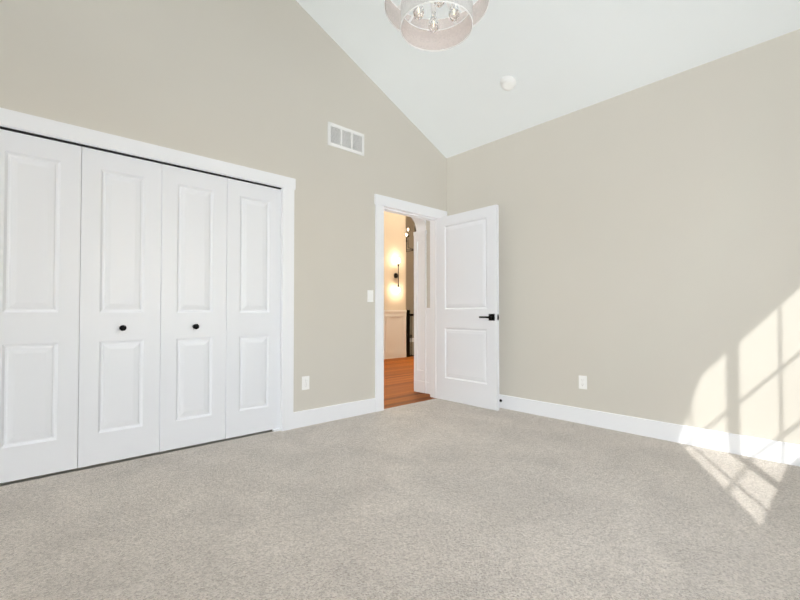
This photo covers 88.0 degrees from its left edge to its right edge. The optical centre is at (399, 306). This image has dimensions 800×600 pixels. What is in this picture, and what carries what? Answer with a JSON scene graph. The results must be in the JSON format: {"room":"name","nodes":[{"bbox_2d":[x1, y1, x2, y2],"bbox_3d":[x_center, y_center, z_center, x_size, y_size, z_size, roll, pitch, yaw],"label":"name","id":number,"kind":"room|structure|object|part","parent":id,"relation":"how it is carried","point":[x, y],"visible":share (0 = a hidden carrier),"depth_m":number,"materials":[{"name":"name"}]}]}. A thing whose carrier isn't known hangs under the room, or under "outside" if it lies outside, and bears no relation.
{"room":"empty bedroom","nodes":[
{"label":"empty bedroom","id":0,"kind":"room"},
{"bbox_2d":[0,0,446,411],"bbox_3d":[-0.998,-0.820,3.497,4.060,3.683,0.120,1,-1,-42],"label":"wall","id":1,"kind":"structure","parent":0,"point":[273,86],"depth_m":3.39,"materials":[{"name":"beige paint"}]},
{"bbox_2d":[0,129,80,482],"bbox_3d":[-2.147,-0.005,2.414,0.438,1.980,0.035,1,-1,-42],"label":"closet door","id":2,"kind":"structure","parent":1,"relation":"in","point":[40,196],"depth_m":2.42,"materials":[{"name":"white paint"}]},
{"bbox_2d":[77,147,161,467],"bbox_3d":[-1.806,-0.001,2.696,0.438,1.980,0.077,1,-1,-42],"label":"closet door","id":3,"kind":"structure","parent":1,"relation":"in","point":[119,332],"depth_m":2.69,"materials":[{"name":"white paint"}]},
{"bbox_2d":[0,107,295,431],"bbox_3d":[-1.661,-0.041,2.864,1.980,2.102,0.143,1,-1,-42],"label":"trim","id":4,"kind":"structure","parent":1,"relation":"attached to","point":[26,124],"depth_m":3.12,"materials":[{"name":"white paint"}]},
{"bbox_2d":[159,164,226,451],"bbox_3d":[-1.480,0.005,2.993,0.438,1.980,0.077,1,-1,-42],"label":"closet door","id":5,"kind":"structure","parent":1,"relation":"in","point":[193,311],"depth_m":2.98,"materials":[{"name":"white paint"}]},
{"bbox_2d":[225,178,280,438],"bbox_3d":[-1.167,0.010,3.306,0.438,1.980,0.035,1,-1,-42],"label":"closet door","id":6,"kind":"structure","parent":1,"relation":"in","point":[253,301],"depth_m":3.28,"materials":[{"name":"white paint"}]},
{"bbox_2d":[302,376,308,389],"bbox_3d":[-0.809,0.655,3.556,0.070,0.115,0.009,1,-1,-42],"label":"outlet","id":7,"kind":"object","parent":1,"relation":"attached to","point":[305,382],"visible":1,"depth_m":3.55,"materials":[{"name":"white plastic"}]},
{"bbox_2d":[293,398,375,428],"bbox_3d":[-0.570,0.959,3.766,0.886,0.135,0.014,1,-1,-42],"label":"baseboard","id":8,"kind":"structure","parent":1,"relation":"attached to","point":[309,417],"depth_m":3.72,"materials":[{"name":"white paint"}]},
{"bbox_2d":[327,121,363,155],"bbox_3d":[-0.500,-1.567,3.876,0.410,0.210,0.009,1,-1,-42],"label":"air vent","id":9,"kind":"object","parent":1,"relation":"in","point":[344,138],"visible":1,"depth_m":3.87,"materials":[{"name":"white metal"}]},
{"bbox_2d":[367,290,372,301],"bbox_3d":[-0.285,-0.104,4.040,0.070,0.115,0.018,1,-1,-42],"label":"toggle light switch","id":10,"kind":"object","parent":1,"relation":"attached to","point":[369,295],"visible":1,"depth_m":4.04,"materials":[{"name":"white plastic"}]},
{"bbox_2d":[374,194,446,411],"bbox_3d":[0.103,-0.035,4.486,1.079,2.147,0.168,1,-1,-42],"label":"door frame","id":11,"kind":"structure","parent":1,"relation":"attached to","point":[382,203],"depth_m":4.20,"materials":[{"name":"white paint"}]},
{"bbox_2d":[437,204,498,410],"bbox_3d":[0.696,0.009,4.392,0.139,2.032,0.833,1,-1,-41],"label":"entry door","id":12,"kind":"structure","parent":1,"relation":"in","point":[467,307],"depth_m":4.34,"materials":[{"name":"white paint"}]},
{"bbox_2d":[0,398,799,599],"bbox_3d":[0.244,1.027,2.100,4.060,0.060,3.630,1,-1,-42],"label":"floor carpet","id":13,"kind":"object","parent":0,"point":[436,499],"visible":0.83,"depth_m":1.95,"materials":[{"name":"beige carpet"}]},
{"bbox_2d":[406,216,414,354],"bbox_3d":[-1.475,0.079,12.516,10.600,8.200,0.120,1,-1,-42],"label":"wall","id":14,"kind":"structure","parent":0,"point":[410,224],"depth_m":14.12,"materials":[{"name":"paint"}]},
{"bbox_2d":[296,0,799,157],"bbox_3d":[0.274,-2.266,2.124,4.300,1.081,3.900,1,-1,-42],"label":"ceiling","id":15,"kind":"structure","parent":0,"point":[556,58],"depth_m":3.37,"materials":[{"name":"white paint"}]},
{"bbox_2d":[384,0,489,51],"bbox_3d":[0.193,-2.079,2.210,0.556,1.204,0.556,1,-1,-42],"label":"drum chandelier","id":16,"kind":"object","parent":15,"relation":"hanging from","point":[434,33],"visible":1,"depth_m":2.33,"materials":[{"name":"white fabric"}]},
{"bbox_2d":[500,75,515,90],"bbox_3d":[0.953,-1.961,3.643,0.132,0.087,0.140,1,-1,-42],"label":"smoke detector","id":17,"kind":"object","parent":15,"relation":"attached to","point":[507,82],"visible":1,"depth_m":3.61,"materials":[{"name":"white plastic"}]},
{"bbox_2d":[426,29,799,444],"bbox_3d":[1.692,-0.364,3.639,0.120,2.776,4.280,1,-1,-42],"label":"wall","id":18,"kind":"structure","parent":0,"point":[649,251],"depth_m":3.19,"materials":[{"name":"beige paint"}]},
{"bbox_2d":[579,375,586,388],"bbox_3d":[1.600,0.662,3.626,0.009,0.115,0.070,1,-1,-42],"label":"outlet","id":19,"kind":"object","parent":18,"relation":"attached to","point":[582,382],"visible":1,"depth_m":3.62,"materials":[{"name":"white plastic"}]},
{"bbox_2d":[499,394,799,466],"bbox_3d":[1.731,0.953,3.456,0.037,0.135,3.570,1,-1,-42],"label":"baseboard","id":20,"kind":"structure","parent":18,"relation":"attached to","point":[772,450],"depth_m":3.14,"materials":[{"name":"white paint"}]},
{"bbox_3d":[0.949,-4.117,9.927,10.840,0.100,7.320,1,-1,-42],"label":"ceiling","id":21,"kind":"structure","parent":0,"visible":0},
{"bbox_2d":[406,226,415,251],"bbox_3d":[0.387,-2.735,10.595,0.801,2.640,0.840,1,-1,-42],"label":"chandelier","id":22,"kind":"object","parent":21,"relation":"hanging from","point":[411,249],"visible":0.29,"depth_m":10.57,"materials":[{"name":"black metal"}]},
{"label":"outside","id":23,"kind":"structure","parent":0,"visible":0},
{"bbox_2d":[384,211,405,309],"bbox_3d":[-0.534,-1.339,8.678,1.790,5.500,0.237,1,-1,-42],"label":"wall","id":24,"kind":"structure","parent":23,"point":[394,238],"depth_m":9.04,"materials":[{"name":"paint"}]},
{"bbox_2d":[384,310,406,358],"bbox_3d":[-0.522,0.591,8.634,1.795,1.040,0.030,1,-1,-42],"label":"wainscot","id":25,"kind":"structure","parent":24,"relation":"attached to","point":[394,333],"depth_m":9.01,"materials":[{"name":"white paint"}]},
{"bbox_3d":[-0.054,-0.682,9.023,0.116,0.739,0.117,1,-1,-42],"label":"hall sconce","id":26,"kind":"part","parent":24,"relation":"part of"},
{"bbox_2d":[384,356,435,408],"bbox_3d":[2.057,1.141,8.619,10.600,0.060,3.570,1,-1,-42],"label":"floor","id":27,"kind":"structure","parent":23,"point":[399,382],"depth_m":5.64,"materials":[{"name":"brown wood"}]},
{"bbox_2d":[406,310,413,356],"bbox_3d":[1.043,0.612,10.106,2.510,1.050,0.100,1,-1,-42],"label":"railing","id":28,"kind":"object","parent":27,"relation":"on","point":[408,335],"visible":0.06,"depth_m":9.26,"materials":[{"name":"black metal"}]},
{"bbox_2d":[413,230,426,392],"bbox_3d":[0.301,0.058,5.148,0.174,1.985,0.205,1,-1,-42],"label":"pilaster column","id":29,"kind":"structure","parent":27,"relation":"on","point":[420,285],"depth_m":5.10,"materials":[{"name":"white paint"}]},
{"bbox_2d":[411,217,425,231],"bbox_3d":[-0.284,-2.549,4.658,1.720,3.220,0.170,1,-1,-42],"label":"lintel","id":30,"kind":"object","parent":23,"point":[420,224],"visible":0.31,"depth_m":5.11,"materials":[{"name":"white paint"}]}
]}

